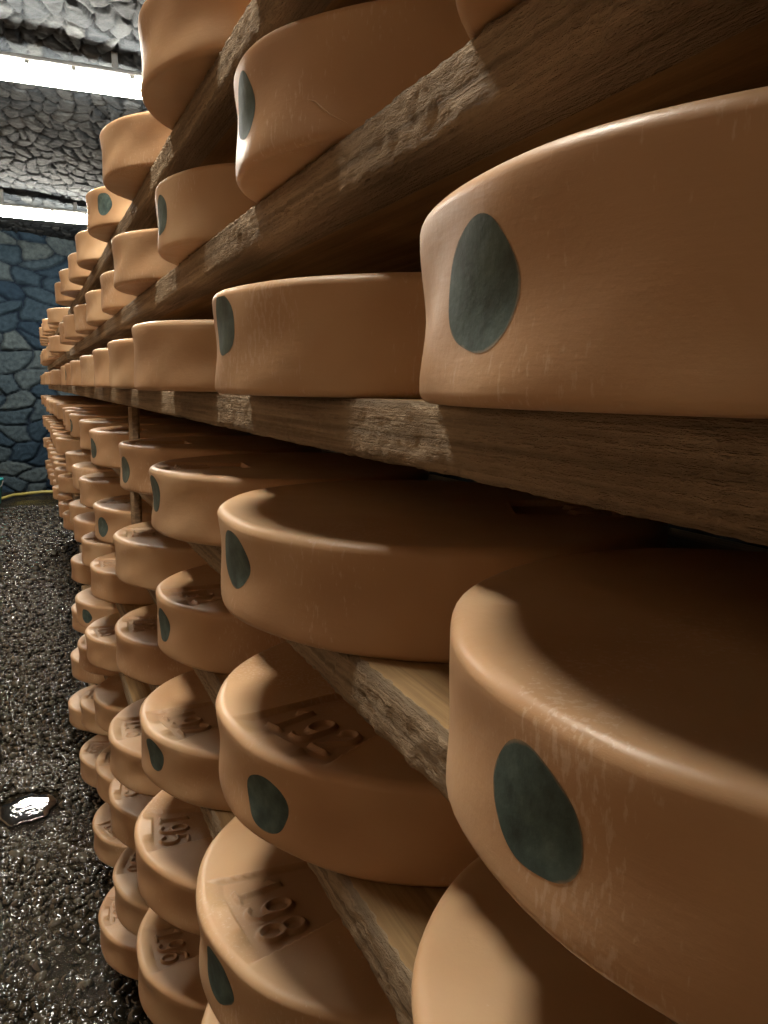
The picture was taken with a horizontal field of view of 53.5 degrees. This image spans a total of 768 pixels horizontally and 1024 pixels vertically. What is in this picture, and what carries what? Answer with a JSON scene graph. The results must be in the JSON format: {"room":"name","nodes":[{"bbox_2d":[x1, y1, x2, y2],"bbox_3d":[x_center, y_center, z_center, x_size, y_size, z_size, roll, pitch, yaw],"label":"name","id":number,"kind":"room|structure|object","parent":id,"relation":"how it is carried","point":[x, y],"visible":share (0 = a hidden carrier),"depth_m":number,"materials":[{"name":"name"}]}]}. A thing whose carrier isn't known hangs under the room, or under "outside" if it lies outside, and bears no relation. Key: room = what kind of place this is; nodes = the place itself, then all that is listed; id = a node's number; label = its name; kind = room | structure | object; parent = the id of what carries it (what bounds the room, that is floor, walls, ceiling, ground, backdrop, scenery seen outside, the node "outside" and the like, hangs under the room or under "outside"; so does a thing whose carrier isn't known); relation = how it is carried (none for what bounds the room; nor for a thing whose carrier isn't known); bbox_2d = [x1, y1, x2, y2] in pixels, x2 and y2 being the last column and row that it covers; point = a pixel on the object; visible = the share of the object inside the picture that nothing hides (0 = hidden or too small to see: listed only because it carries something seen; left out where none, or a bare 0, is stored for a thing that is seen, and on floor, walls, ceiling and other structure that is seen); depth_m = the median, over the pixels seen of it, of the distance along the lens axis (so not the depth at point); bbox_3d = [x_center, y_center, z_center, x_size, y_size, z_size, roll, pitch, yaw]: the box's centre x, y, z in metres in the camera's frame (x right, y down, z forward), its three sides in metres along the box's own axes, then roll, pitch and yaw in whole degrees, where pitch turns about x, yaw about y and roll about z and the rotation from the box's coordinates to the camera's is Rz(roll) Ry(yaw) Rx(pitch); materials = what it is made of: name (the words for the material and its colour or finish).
{"room":"cheese aging cellar","nodes":[
{"label":"cheese aging cellar","id":0,"kind":"room"},
{"bbox_2d":[0,230,79,492],"bbox_3d":[-4.115,-1.661,8.462,1.780,2.900,0.096,-3,10,-25],"label":"wall","id":1,"kind":"structure","parent":0,"point":[31,264],"depth_m":8.49,"materials":[{"name":"blue stone"}]},
{"bbox_2d":[0,491,138,1023],"bbox_3d":[-1.659,0.753,2.812,2.260,0.012,13.000,-3,10,-25],"label":"floor","id":2,"kind":"structure","parent":0,"point":[41,499],"depth_m":1.84,"materials":[{"name":"gravel"}]},
{"bbox_2d":[1,490,52,499],"bbox_3d":[-3.881,-0.186,8.229,0.206,0.040,0.729,6,10,29],"label":"garden hose","id":3,"kind":"object","parent":2,"relation":"on","point":[41,491],"visible":0.9,"depth_m":8.33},
{"bbox_2d":[0,793,57,826],"bbox_3d":[-1.028,0.856,2.200,0.160,0.008,0.175,-3,10,-25],"label":"puddle","id":4,"kind":"object","parent":2,"relation":"on","point":[29,807],"visible":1,"depth_m":2.19,"materials":[{"name":"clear liquid"}]},
{"bbox_2d":[0,504,152,1023],"bbox_3d":[-2.321,0.502,4.280,1.531,0.071,7.188,-3,10,-25],"label":"gravel","id":5,"kind":"object","parent":2,"relation":"on","point":[30,769],"visible":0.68,"depth_m":2.35,"materials":[{"name":"gravel"}]},
{"bbox_3d":[-0.875,-0.114,3.515,0.042,1.520,0.060,-3,10,-25],"label":"post","id":6,"kind":"object","parent":2,"relation":"on","visible":0},
{"bbox_2d":[48,385,71,392],"bbox_3d":[-1.732,-0.755,4.648,0.499,0.032,3.100,-3,10,-25],"label":"shelf board","id":7,"kind":"object","parent":6,"relation":"attached to","point":[68,389],"visible":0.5,"depth_m":3.77,"materials":[{"name":"brown wood"}]},
{"bbox_2d":[51,370,60,384],"bbox_3d":[-1.299,-0.590,3.358,0.306,0.067,0.306,0,9,-8],"label":"cheese wheel","id":8,"kind":"object","parent":7,"relation":"on","point":[56,374],"visible":0.16,"depth_m":3.24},
{"bbox_2d":[47,351,79,370],"bbox_3d":[-1.730,-0.892,4.625,0.499,0.032,3.100,-3,10,-25],"label":"shelf board","id":9,"kind":"object","parent":6,"relation":"attached to","point":[65,358],"visible":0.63,"depth_m":3.81,"materials":[{"name":"brown wood"}]},
{"bbox_2d":[48,335,73,353],"bbox_3d":[-1.298,-0.728,3.336,0.313,0.067,0.313,-6,11,-36],"label":"cheese wheel","id":10,"kind":"object","parent":9,"relation":"on","point":[55,346],"visible":0.2,"depth_m":3.20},
{"bbox_2d":[71,493,79,500],"bbox_3d":[-1.739,-0.300,4.721,0.499,0.032,3.100,-3,10,-25],"label":"shelf board","id":11,"kind":"object","parent":6,"relation":"attached to","point":[74,496],"visible":0.07,"depth_m":3.24,"materials":[{"name":"brown wood"}]},
{"bbox_2d":[55,466,68,482],"bbox_3d":[-1.438,-0.185,3.725,0.313,0.067,0.309,-4,10,-27],"label":"cheese wheel","id":12,"kind":"object","parent":11,"relation":"on","point":[62,469],"visible":0.09,"depth_m":3.62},
{"bbox_2d":[58,473,79,493],"bbox_3d":[-1.300,-0.136,3.435,0.313,0.067,0.313,2,9,6],"label":"cheese wheel","id":13,"kind":"object","parent":11,"relation":"on","point":[65,480],"visible":0.19,"depth_m":3.30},
{"bbox_3d":[-1.727,-1.033,4.603,0.499,0.032,3.100,-3,10,-25],"label":"shelf board","id":14,"kind":"object","parent":6,"relation":"attached to","visible":0},
{"bbox_2d":[42,319,56,333],"bbox_3d":[-1.708,-1.015,4.184,0.305,0.067,0.305,7,11,31],"label":"cheese wheel","id":15,"kind":"object","parent":14,"relation":"on","point":[46,329],"visible":0.19,"depth_m":4.07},
{"bbox_2d":[47,307,69,325],"bbox_3d":[-1.429,-0.918,3.606,0.307,0.067,0.303,6,10,29],"label":"cheese wheel","id":16,"kind":"object","parent":14,"relation":"on","point":[55,315],"visible":0.2,"depth_m":3.47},
{"bbox_3d":[-1.742,-0.135,4.747,0.499,0.032,3.100,-3,10,-25],"label":"shelf board","id":17,"kind":"object","parent":6,"relation":"attached to","visible":0},
{"bbox_2d":[59,499,72,517],"bbox_3d":[-1.437,-0.020,3.754,0.308,0.067,0.304,4,10,17],"label":"cheese wheel","id":18,"kind":"object","parent":17,"relation":"on","point":[63,505],"visible":0.24,"depth_m":3.66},
{"bbox_2d":[62,510,73,530],"bbox_3d":[-1.295,0.029,3.465,0.306,0.067,0.306,-1,9,-13],"label":"cheese wheel","id":19,"kind":"object","parent":17,"relation":"on","point":[67,524],"visible":0.15,"depth_m":3.36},
{"bbox_3d":[-1.734,-0.611,4.671,0.499,0.032,3.100,-3,10,-25],"label":"shelf board","id":20,"kind":"object","parent":6,"relation":"attached to","visible":0},
{"bbox_2d":[49,400,106,413],"bbox_3d":[-1.573,-0.545,3.966,0.312,0.067,0.309,4,10,18],"label":"cheese wheel","id":21,"kind":"object","parent":20,"relation":"on","point":[52,401],"visible":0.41,"depth_m":3.87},
{"bbox_2d":[53,402,111,415],"bbox_3d":[-1.425,-0.497,3.679,0.313,0.067,0.318,2,9,8],"label":"cheese wheel","id":22,"kind":"object","parent":20,"relation":"on","point":[54,403],"visible":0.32,"depth_m":3.58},
{"bbox_2d":[56,403,130,419],"bbox_3d":[-1.287,-0.448,3.388,0.314,0.067,0.314,3,9,12],"label":"cheese wheel","id":23,"kind":"object","parent":20,"relation":"on","point":[59,406],"visible":0.42,"depth_m":3.27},
{"bbox_3d":[-1.737,-0.465,4.694,0.499,0.032,3.100,-3,10,-25],"label":"shelf board","id":24,"kind":"object","parent":6,"relation":"attached to","visible":0},
{"bbox_2d":[52,432,70,447],"bbox_3d":[-1.436,-0.350,3.698,0.317,0.067,0.313,-3,10,-25],"label":"cheese wheel","id":25,"kind":"object","parent":24,"relation":"on","point":[57,434],"visible":0.12,"depth_m":3.60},
{"bbox_2d":[55,436,82,453],"bbox_3d":[-1.300,-0.301,3.407,0.311,0.067,0.311,2,9,9],"label":"cheese wheel","id":26,"kind":"object","parent":24,"relation":"on","point":[64,444],"visible":0.31,"depth_m":3.27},
{"bbox_2d":[0,0,146,241],"bbox_3d":[-2.518,-2.433,4.777,1.880,0.113,7.800,-3,10,-25],"label":"ceiling","id":27,"kind":"structure","parent":0,"point":[51,151],"depth_m":4.49,"materials":[{"name":"stone"}]},
{"bbox_2d":[0,188,86,223],"bbox_3d":[-3.001,-2.673,6.634,1.040,0.246,0.132,-3,10,-23],"label":"tube light","id":28,"kind":"object","parent":27,"relation":"hanging from","point":[6,209],"visible":0.78,"depth_m":6.61,"materials":[{"name":"white"}]},
{"bbox_2d":[0,51,141,98],"bbox_3d":[-1.592,-2.168,3.637,1.040,0.246,0.132,-2,10,-20],"label":"tube light","id":29,"kind":"object","parent":27,"relation":"hanging from","point":[16,67],"visible":0.73,"depth_m":3.64,"materials":[{"name":"white"}]},
{"bbox_2d":[144,110,767,548],"bbox_3d":[-0.638,-0.723,3.043,0.059,2.880,13.000,-3,10,-25],"label":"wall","id":30,"kind":"structure","parent":0,"point":[693,530],"depth_m":0.93,"materials":[{"name":"stone"}]},
{"bbox_3d":[-0.723,-0.060,3.193,0.042,1.520,0.060,-3,10,-25],"label":"post","id":31,"kind":"object","parent":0,"visible":0},
{"bbox_2d":[79,545,151,704],"bbox_3d":[-0.211,0.414,1.491,0.502,0.032,3.720,-3,10,-25],"label":"shelf board","id":32,"kind":"object","parent":31,"relation":"attached to","point":[134,690],"visible":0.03,"depth_m":1.62,"materials":[{"name":"brown wood"}]},
{"bbox_2d":[70,553,90,584],"bbox_3d":[-0.891,0.179,2.573,0.310,0.067,0.310,-5,11,-30],"label":"cheese wheel","id":33,"kind":"object","parent":32,"relation":"on","point":[81,573],"visible":0.16,"depth_m":2.45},
{"bbox_2d":[75,587,118,627],"bbox_3d":[-0.691,0.255,2.121,0.308,0.068,0.312,6,10,27],"label":"cheese wheel","id":34,"kind":"object","parent":32,"relation":"on","point":[89,608],"visible":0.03,"depth_m":2.00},
{"bbox_2d":[85,612,121,672],"bbox_3d":[-0.552,0.302,1.837,0.312,0.067,0.308,2,9,8],"label":"cheese wheel","id":35,"kind":"object","parent":32,"relation":"on","point":[100,635],"visible":0.31,"depth_m":1.73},
{"bbox_2d":[108,697,161,796],"bbox_3d":[-0.316,0.389,1.325,0.312,0.068,0.308,7,11,33],"label":"cheese wheel","id":36,"kind":"object","parent":32,"relation":"on","point":[124,733],"visible":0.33,"depth_m":1.22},
{"bbox_2d":[134,790,212,934],"bbox_3d":[-0.164,0.438,1.032,0.331,0.067,0.326,4,10,19],"label":"cheese wheel","id":37,"kind":"object","parent":32,"relation":"on","point":[172,837],"visible":0.31,"depth_m":0.94,"materials":[{"name":"food"}]},
{"bbox_2d":[201,1003,219,1023],"bbox_3d":[-0.008,0.493,0.706,0.318,0.068,0.322,1,9,2],"label":"cheese wheel","id":38,"kind":"object","parent":32,"relation":"on","point":[209,1017],"visible":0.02,"depth_m":0.69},
{"bbox_2d":[69,0,767,357],"bbox_3d":[-0.199,-0.343,1.369,0.502,0.032,3.720,-3,10,-25],"label":"shelf board","id":39,"kind":"object","parent":31,"relation":"attached to","point":[539,73],"visible":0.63,"depth_m":0.31,"materials":[{"name":"brown wood"}]},
{"bbox_2d":[59,322,79,345],"bbox_3d":[-0.944,-0.605,2.606,0.310,0.067,0.310,-1,9,-10],"label":"cheese wheel","id":40,"kind":"object","parent":39,"relation":"on","point":[63,340],"visible":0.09,"depth_m":2.51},
{"bbox_2d":[63,314,87,340],"bbox_3d":[-0.808,-0.557,2.321,0.312,0.067,0.308,0,9,-3],"label":"cheese wheel","id":41,"kind":"object","parent":39,"relation":"on","point":[68,320],"visible":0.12,"depth_m":2.21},
{"bbox_2d":[73,304,97,334],"bbox_3d":[-0.662,-0.508,2.034,0.308,0.067,0.304,4,10,18],"label":"cheese wheel","id":42,"kind":"object","parent":39,"relation":"on","point":[81,327],"visible":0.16,"depth_m":1.93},
{"bbox_2d":[85,289,113,326],"bbox_3d":[-0.526,-0.461,1.754,0.306,0.068,0.302,5,10,25],"label":"cheese wheel","id":43,"kind":"object","parent":39,"relation":"on","point":[95,316],"visible":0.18,"depth_m":1.64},
{"bbox_2d":[100,270,137,314],"bbox_3d":[-0.386,-0.412,1.466,0.298,0.067,0.302,2,9,10],"label":"cheese wheel","id":44,"kind":"object","parent":39,"relation":"on","point":[113,300],"visible":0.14,"depth_m":1.36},
{"bbox_2d":[111,228,176,295],"bbox_3d":[-0.236,-0.354,1.118,0.306,0.068,0.301,-1,9,-9],"label":"cheese wheel","id":45,"kind":"object","parent":39,"relation":"on","point":[138,264],"visible":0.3,"depth_m":1.00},
{"bbox_2d":[155,162,256,265],"bbox_3d":[-0.101,-0.304,0.823,0.275,0.067,0.278,-7,12,-40],"label":"cheese wheel","id":46,"kind":"object","parent":39,"relation":"on","point":[193,205],"visible":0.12,"depth_m":0.71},
{"bbox_2d":[233,0,470,203],"bbox_3d":[0.042,-0.255,0.532,0.285,0.068,0.289,4,10,20],"label":"cheese wheel","id":47,"kind":"object","parent":39,"relation":"on","point":[303,87],"visible":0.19,"depth_m":0.41,"materials":[{"name":"food"}]},
{"bbox_2d":[455,0,522,38],"bbox_3d":[0.172,-0.206,0.243,0.298,0.067,0.302,6,11,30],"label":"cheese wheel","id":48,"kind":"object","parent":39,"relation":"on","point":[474,15],"visible":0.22,"depth_m":0.27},
{"bbox_3d":[0.787,0.481,-0.018,0.042,1.520,0.060,-3,10,-25],"label":"post","id":49,"kind":"object","parent":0,"visible":0},
{"bbox_2d":[81,585,110,679],"bbox_3d":[-0.214,0.581,1.517,0.502,0.032,3.720,-3,10,-25],"label":"shelf board","id":50,"kind":"object","parent":49,"relation":"attached to","point":[84,587],"visible":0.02,"depth_m":3.05,"materials":[{"name":"brown wood"}]},
{"bbox_2d":[71,603,85,633],"bbox_3d":[-0.902,0.344,2.608,0.308,0.067,0.311,-5,11,-31],"label":"cheese wheel","id":51,"kind":"object","parent":50,"relation":"on","point":[76,626],"visible":0.1,"depth_m":2.50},
{"bbox_2d":[77,634,117,675],"bbox_3d":[-0.745,0.401,2.266,0.312,0.068,0.308,7,11,34],"label":"cheese wheel","id":52,"kind":"object","parent":50,"relation":"on","point":[84,663],"visible":0.16,"depth_m":2.15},
{"bbox_2d":[93,673,127,731],"bbox_3d":[-0.556,0.464,1.895,0.308,0.067,0.312,-4,10,-28],"label":"cheese wheel","id":53,"kind":"object","parent":50,"relation":"on","point":[109,696],"visible":0.1,"depth_m":1.81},
{"bbox_2d":[109,777,153,849],"bbox_3d":[-0.359,0.538,1.453,0.312,0.067,0.308,4,10,21],"label":"cheese wheel","id":54,"kind":"object","parent":50,"relation":"on","point":[126,805],"visible":0.21,"depth_m":1.35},
{"bbox_2d":[136,908,207,1023],"bbox_3d":[-0.187,0.603,1.068,0.308,0.068,0.304,6,10,29],"label":"cheese wheel","id":55,"kind":"object","parent":50,"relation":"on","point":[170,988],"visible":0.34,"depth_m":0.97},
{"bbox_2d":[115,603,234,839],"bbox_3d":[-0.209,0.249,1.464,0.502,0.032,3.720,-3,10,-25],"label":"shelf board","id":56,"kind":"object","parent":49,"relation":"attached to","point":[216,820],"visible":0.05,"depth_m":0.85,"materials":[{"name":"brown wood"}]},
{"bbox_2d":[69,499,93,524],"bbox_3d":[-0.931,-0.005,2.659,0.308,0.067,0.311,-1,9,-11],"label":"cheese wheel","id":57,"kind":"object","parent":56,"relation":"on","point":[76,508],"visible":0.2,"depth_m":2.54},
{"bbox_2d":[73,511,94,542],"bbox_3d":[-0.796,0.043,2.371,0.310,0.067,0.310,8,12,37],"label":"cheese wheel","id":58,"kind":"object","parent":56,"relation":"on","point":[84,523],"visible":0.15,"depth_m":2.27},
{"bbox_2d":[81,531,114,566],"bbox_3d":[-0.659,0.093,2.077,0.308,0.067,0.312,2,9,6],"label":"cheese wheel","id":59,"kind":"object","parent":56,"relation":"on","point":[93,548],"visible":0.17,"depth_m":1.96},
{"bbox_2d":[90,552,154,604],"bbox_3d":[-0.519,0.143,1.781,0.312,0.068,0.308,-3,10,-24],"label":"cheese wheel","id":60,"kind":"object","parent":56,"relation":"on","point":[105,584],"visible":0.27,"depth_m":1.65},
{"bbox_2d":[115,604,193,685],"bbox_3d":[-0.305,0.218,1.335,0.312,0.068,0.308,-3,10,-22],"label":"cheese wheel","id":61,"kind":"object","parent":56,"relation":"on","point":[139,657],"visible":0.33,"depth_m":1.21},
{"bbox_2d":[140,670,231,811],"bbox_3d":[-0.146,0.274,1.000,0.329,0.067,0.334,3,9,13],"label":"cheese wheel","id":62,"kind":"object","parent":56,"relation":"on","point":[180,735],"visible":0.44,"depth_m":0.89,"materials":[{"name":"food"}]},
{"bbox_2d":[196,816,398,1023],"bbox_3d":[0.014,0.331,0.663,0.346,0.068,0.342,-5,11,-34],"label":"cheese wheel","id":63,"kind":"object","parent":56,"relation":"on","point":[274,948],"visible":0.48,"depth_m":0.56,"materials":[{"name":"food"}]},
{"bbox_2d":[68,0,374,314],"bbox_3d":[-0.197,-0.484,1.346,0.502,0.033,3.720,-3,10,-25],"label":"shelf board","id":64,"kind":"object","parent":49,"relation":"attached to","point":[206,133],"visible":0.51,"depth_m":0.73,"materials":[{"name":"brown wood"}]},
{"bbox_2d":[54,282,74,306],"bbox_3d":[-0.998,-0.765,2.700,0.308,0.067,0.312,9,12,42],"label":"cheese wheel","id":65,"kind":"object","parent":64,"relation":"on","point":[60,299],"visible":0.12,"depth_m":2.59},
{"bbox_2d":[59,268,82,297],"bbox_3d":[-0.860,-0.717,2.415,0.308,0.067,0.311,-1,9,-11],"label":"cheese wheel","id":66,"kind":"object","parent":64,"relation":"on","point":[69,289],"visible":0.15,"depth_m":2.30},
{"bbox_2d":[68,252,90,285],"bbox_3d":[-0.715,-0.667,2.122,0.308,0.067,0.308,-7,12,-41],"label":"cheese wheel","id":67,"kind":"object","parent":64,"relation":"on","point":[78,275],"visible":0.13,"depth_m":2.02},
{"bbox_2d":[75,230,106,270],"bbox_3d":[-0.579,-0.620,1.837,0.306,0.067,0.302,-8,13,-43],"label":"cheese wheel","id":68,"kind":"object","parent":64,"relation":"on","point":[89,249],"visible":0.2,"depth_m":1.72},
{"bbox_2d":[86,186,131,242],"bbox_3d":[-0.411,-0.556,1.457,0.295,0.068,0.291,-3,10,-25],"label":"cheese wheel","id":69,"kind":"object","parent":64,"relation":"on","point":[106,209],"visible":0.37,"depth_m":1.34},
{"bbox_2d":[100,111,172,200],"bbox_3d":[-0.253,-0.496,1.100,0.293,0.067,0.289,3,9,11],"label":"cheese wheel","id":70,"kind":"object","parent":64,"relation":"on","point":[131,144],"visible":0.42,"depth_m":0.99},
{"bbox_2d":[138,0,251,129],"bbox_3d":[-0.081,-0.442,0.782,0.331,0.068,0.327,7,11,35],"label":"cheese wheel","id":71,"kind":"object","parent":64,"relation":"on","point":[181,40],"visible":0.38,"depth_m":0.67,"materials":[{"name":"food"}]},
{"bbox_2d":[146,589,447,1023],"bbox_3d":[-0.206,0.084,1.438,0.502,0.032,3.720,-3,10,-25],"label":"shelf board","id":72,"kind":"object","parent":49,"relation":"attached to","point":[387,922],"visible":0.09,"depth_m":0.44,"materials":[{"name":"brown wood"}]},
{"bbox_2d":[65,449,90,472],"bbox_3d":[-0.963,-0.182,2.702,0.310,0.067,0.310,-8,13,-43],"label":"cheese wheel","id":73,"kind":"object","parent":72,"relation":"on","point":[75,456],"visible":0.13,"depth_m":2.59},
{"bbox_2d":[72,461,113,489],"bbox_3d":[-0.766,-0.111,2.282,0.312,0.067,0.308,-1,9,-12],"label":"cheese wheel","id":74,"kind":"object","parent":72,"relation":"on","point":[83,468],"visible":0.2,"depth_m":2.17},
{"bbox_2d":[78,471,129,507],"bbox_3d":[-0.627,-0.061,1.986,0.312,0.067,0.308,1,9,-2],"label":"cheese wheel","id":75,"kind":"object","parent":72,"relation":"on","point":[94,487],"visible":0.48,"depth_m":1.86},
{"bbox_2d":[93,494,151,543],"bbox_3d":[-0.432,0.010,1.565,0.308,0.068,0.312,-7,12,-41],"label":"cheese wheel","id":76,"kind":"object","parent":72,"relation":"on","point":[112,514],"visible":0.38,"depth_m":1.45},
{"bbox_2d":[130,491,141,524],"bbox_3d":[-0.445,0.016,1.372,0.017,0.116,0.024,-3,10,-25],"label":"post","id":77,"kind":"object","parent":72,"relation":"on","point":[135,498],"visible":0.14,"depth_m":1.36,"materials":[{"name":"brown wood"}]},
{"bbox_2d":[113,521,206,590],"bbox_3d":[-0.281,0.061,1.259,0.308,0.067,0.312,7,11,35],"label":"cheese wheel","id":78,"kind":"object","parent":72,"relation":"on","point":[145,557],"visible":0.41,"depth_m":1.13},
{"bbox_2d":[156,564,285,674],"bbox_3d":[-0.127,0.117,0.931,0.288,0.067,0.292,3,9,13],"label":"cheese wheel","id":79,"kind":"object","parent":72,"relation":"on","point":[195,628],"visible":0.42,"depth_m":0.81,"materials":[{"name":"food"}]},
{"bbox_2d":[216,641,478,886],"bbox_3d":[0.033,0.169,0.618,0.327,0.067,0.332,2,9,5],"label":"cheese wheel","id":80,"kind":"object","parent":72,"relation":"on","point":[300,768],"visible":0.39,"depth_m":0.48,"materials":[{"name":"food"}]},
{"bbox_2d":[411,857,672,1023],"bbox_3d":[0.166,0.224,0.294,0.309,0.068,0.313,-5,11,-31],"label":"cheese wheel","id":81,"kind":"object","parent":72,"relation":"on","point":[481,958],"visible":0.25,"depth_m":0.31,"materials":[{"name":"food"}]},
{"bbox_2d":[72,386,767,545],"bbox_3d":[-0.202,-0.206,1.391,0.502,0.032,3.720,-3,10,-25],"label":"shelf board","id":82,"kind":"object","parent":49,"relation":"attached to","point":[708,474],"visible":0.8,"depth_m":0.26,"materials":[{"name":"brown wood"}]},
{"bbox_2d":[65,363,70,385],"bbox_3d":[-0.827,-0.425,2.378,0.310,0.067,0.310,10,13,43],"label":"cheese wheel","id":83,"kind":"object","parent":82,"relation":"on","point":[67,366],"visible":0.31,"depth_m":2.28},
{"bbox_2d":[70,360,80,385],"bbox_3d":[-0.693,-0.377,2.093,0.312,0.068,0.308,-2,10,-18],"label":"cheese wheel","id":84,"kind":"object","parent":82,"relation":"on","point":[75,367],"visible":0.15,"depth_m":1.98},
{"bbox_2d":[80,355,94,386],"bbox_3d":[-0.513,-0.312,1.707,0.312,0.067,0.308,0,9,-7],"label":"cheese wheel","id":85,"kind":"object","parent":82,"relation":"on","point":[86,361],"visible":0.12,"depth_m":1.60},
{"bbox_2d":[92,348,110,387],"bbox_3d":[-0.381,-0.264,1.420,0.308,0.068,0.304,5,10,25],"label":"cheese wheel","id":86,"kind":"object","parent":82,"relation":"on","point":[100,356],"visible":0.18,"depth_m":1.32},
{"bbox_2d":[107,338,134,388],"bbox_3d":[-0.247,-0.215,1.133,0.310,0.067,0.314,-1,9,-10],"label":"cheese wheel","id":87,"kind":"object","parent":82,"relation":"on","point":[121,351],"visible":0.04,"depth_m":1.02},
{"bbox_2d":[131,319,216,391],"bbox_3d":[-0.114,-0.167,0.847,0.314,0.068,0.310,-2,10,-18],"label":"cheese wheel","id":88,"kind":"object","parent":82,"relation":"on","point":[170,355],"visible":0.38,"depth_m":0.72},
{"bbox_2d":[212,272,425,398],"bbox_3d":[0.029,-0.117,0.545,0.294,0.067,0.290,2,9,7],"label":"cheese wheel","id":89,"kind":"object","parent":82,"relation":"on","point":[362,335],"visible":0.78,"depth_m":0.42,"materials":[{"name":"food"}]},
{"bbox_2d":[419,86,767,418],"bbox_3d":[0.163,-0.071,0.276,0.303,0.068,0.300,7,11,32],"label":"cheese wheel","id":90,"kind":"object","parent":82,"relation":"on","point":[620,266],"visible":1,"depth_m":0.18,"materials":[{"name":"food"}]},
{"bbox_2d":[112,425,767,1023],"bbox_3d":[-0.204,-0.062,1.414,0.502,0.032,3.720,-3,10,-25],"label":"shelf board","id":91,"kind":"object","parent":49,"relation":"attached to","point":[406,703],"visible":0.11,"depth_m":0.40,"materials":[{"name":"brown wood"}]},
{"bbox_2d":[62,407,139,425],"bbox_3d":[-1.036,-0.356,2.841,0.298,0.067,0.301,-5,11,-35],"label":"cheese wheel","id":92,"kind":"object","parent":91,"relation":"on","point":[64,408],"visible":0.21,"depth_m":2.77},
{"bbox_2d":[64,409,156,430],"bbox_3d":[-0.906,-0.309,2.562,0.310,0.067,0.310,-5,11,-33],"label":"cheese wheel","id":93,"kind":"object","parent":91,"relation":"on","point":[67,412],"visible":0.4,"depth_m":2.48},
{"bbox_2d":[69,412,178,437],"bbox_3d":[-0.772,-0.261,2.277,0.310,0.067,0.310,-2,9,-15],"label":"cheese wheel","id":94,"kind":"object","parent":91,"relation":"on","point":[74,417],"visible":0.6,"depth_m":2.18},
{"bbox_2d":[128,407,139,439],"bbox_3d":[-0.437,-0.127,1.337,0.017,0.113,0.022,-3,10,-25],"label":"post","id":95,"kind":"object","parent":91,"relation":"on","point":[133,413],"visible":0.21,"depth_m":1.32,"materials":[{"name":"brown wood"}]},
{"bbox_2d":[79,418,211,449],"bbox_3d":[-0.582,-0.193,1.874,0.312,0.068,0.308,-4,10,-26],"label":"cheese wheel","id":96,"kind":"object","parent":91,"relation":"on","point":[85,425],"visible":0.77,"depth_m":1.77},
{"bbox_2d":[89,425,249,468],"bbox_3d":[-0.420,-0.132,1.513,0.306,0.067,0.302,2,9,7],"label":"cheese wheel","id":97,"kind":"object","parent":91,"relation":"on","point":[105,441],"visible":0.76,"depth_m":1.41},
{"bbox_2d":[118,436,321,494],"bbox_3d":[-0.251,-0.076,1.183,0.309,0.068,0.306,6,10,29],"label":"cheese wheel","id":98,"kind":"object","parent":91,"relation":"on","point":[137,456],"visible":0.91,"depth_m":1.08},
{"bbox_2d":[149,452,428,546],"bbox_3d":[-0.103,-0.022,0.859,0.305,0.067,0.310,6,11,30],"label":"cheese wheel","id":99,"kind":"object","parent":91,"relation":"on","point":[188,493],"visible":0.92,"depth_m":0.76,"materials":[{"name":"food"}]},
{"bbox_2d":[217,480,668,662],"bbox_3d":[0.040,0.026,0.573,0.324,0.068,0.320,1,9,2],"label":"cheese wheel","id":100,"kind":"object","parent":91,"relation":"on","point":[381,569],"visible":0.8,"depth_m":0.45,"materials":[{"name":"food"}]},
{"bbox_2d":[446,548,767,1023],"bbox_3d":[0.171,0.076,0.281,0.296,0.067,0.292,6,11,31],"label":"cheese wheel","id":101,"kind":"object","parent":91,"relation":"on","point":[607,763],"visible":1,"depth_m":0.21,"materials":[{"name":"food"}]},
{"bbox_3d":[-0.219,0.910,1.570,0.502,0.033,3.720,-3,10,-25],"label":"shelf board","id":102,"kind":"object","parent":49,"relation":"attached to","visible":0},
{"bbox_2d":[68,685,95,731],"bbox_3d":[-0.933,0.672,2.660,0.312,0.067,0.308,-2,10,-17],"label":"cheese wheel","id":103,"kind":"object","parent":102,"relation":"on","point":[75,713],"visible":0.2,"depth_m":2.56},
{"bbox_2d":[79,734,109,787],"bbox_3d":[-0.751,0.734,2.297,0.312,0.067,0.308,6,10,29],"label":"cheese wheel","id":104,"kind":"object","parent":102,"relation":"on","point":[89,752],"visible":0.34,"depth_m":2.23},
{"bbox_2d":[92,802,127,867],"bbox_3d":[-0.577,0.794,1.941,0.312,0.068,0.308,3,9,10],"label":"cheese wheel","id":105,"kind":"object","parent":102,"relation":"on","point":[108,848],"visible":0.21,"depth_m":1.83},
{"bbox_2d":[98,886,138,979],"bbox_3d":[-0.438,0.849,1.615,0.308,0.067,0.312,7,11,32],"label":"cheese wheel","id":106,"kind":"object","parent":102,"relation":"on","point":[118,945],"visible":0.26,"depth_m":1.50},
{"bbox_3d":[-0.217,0.745,1.544,0.503,0.032,3.720,-3,10,-25],"label":"shelf board","id":107,"kind":"object","parent":49,"relation":"attached to","visible":0},
{"bbox_2d":[71,647,104,683],"bbox_3d":[-0.917,0.507,2.639,0.310,0.067,0.310,0,9,-8],"label":"cheese wheel","id":108,"kind":"object","parent":107,"relation":"on","point":[78,672],"visible":0.16,"depth_m":2.51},
{"bbox_2d":[80,684,107,735],"bbox_3d":[-0.734,0.570,2.266,0.312,0.068,0.308,0,9,-6],"label":"cheese wheel","id":109,"kind":"object","parent":107,"relation":"on","point":[87,706],"visible":0.18,"depth_m":2.16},
{"bbox_2d":[95,745,113,803],"bbox_3d":[-0.551,0.633,1.893,0.312,0.067,0.308,6,10,28],"label":"cheese wheel","id":110,"kind":"object","parent":107,"relation":"on","point":[104,775],"visible":0.15,"depth_m":1.81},
{"bbox_2d":[113,847,149,935],"bbox_3d":[-0.362,0.702,1.480,0.308,0.068,0.312,-7,12,-39],"label":"cheese wheel","id":111,"kind":"object","parent":107,"relation":"on","point":[131,908],"visible":0.18,"depth_m":1.38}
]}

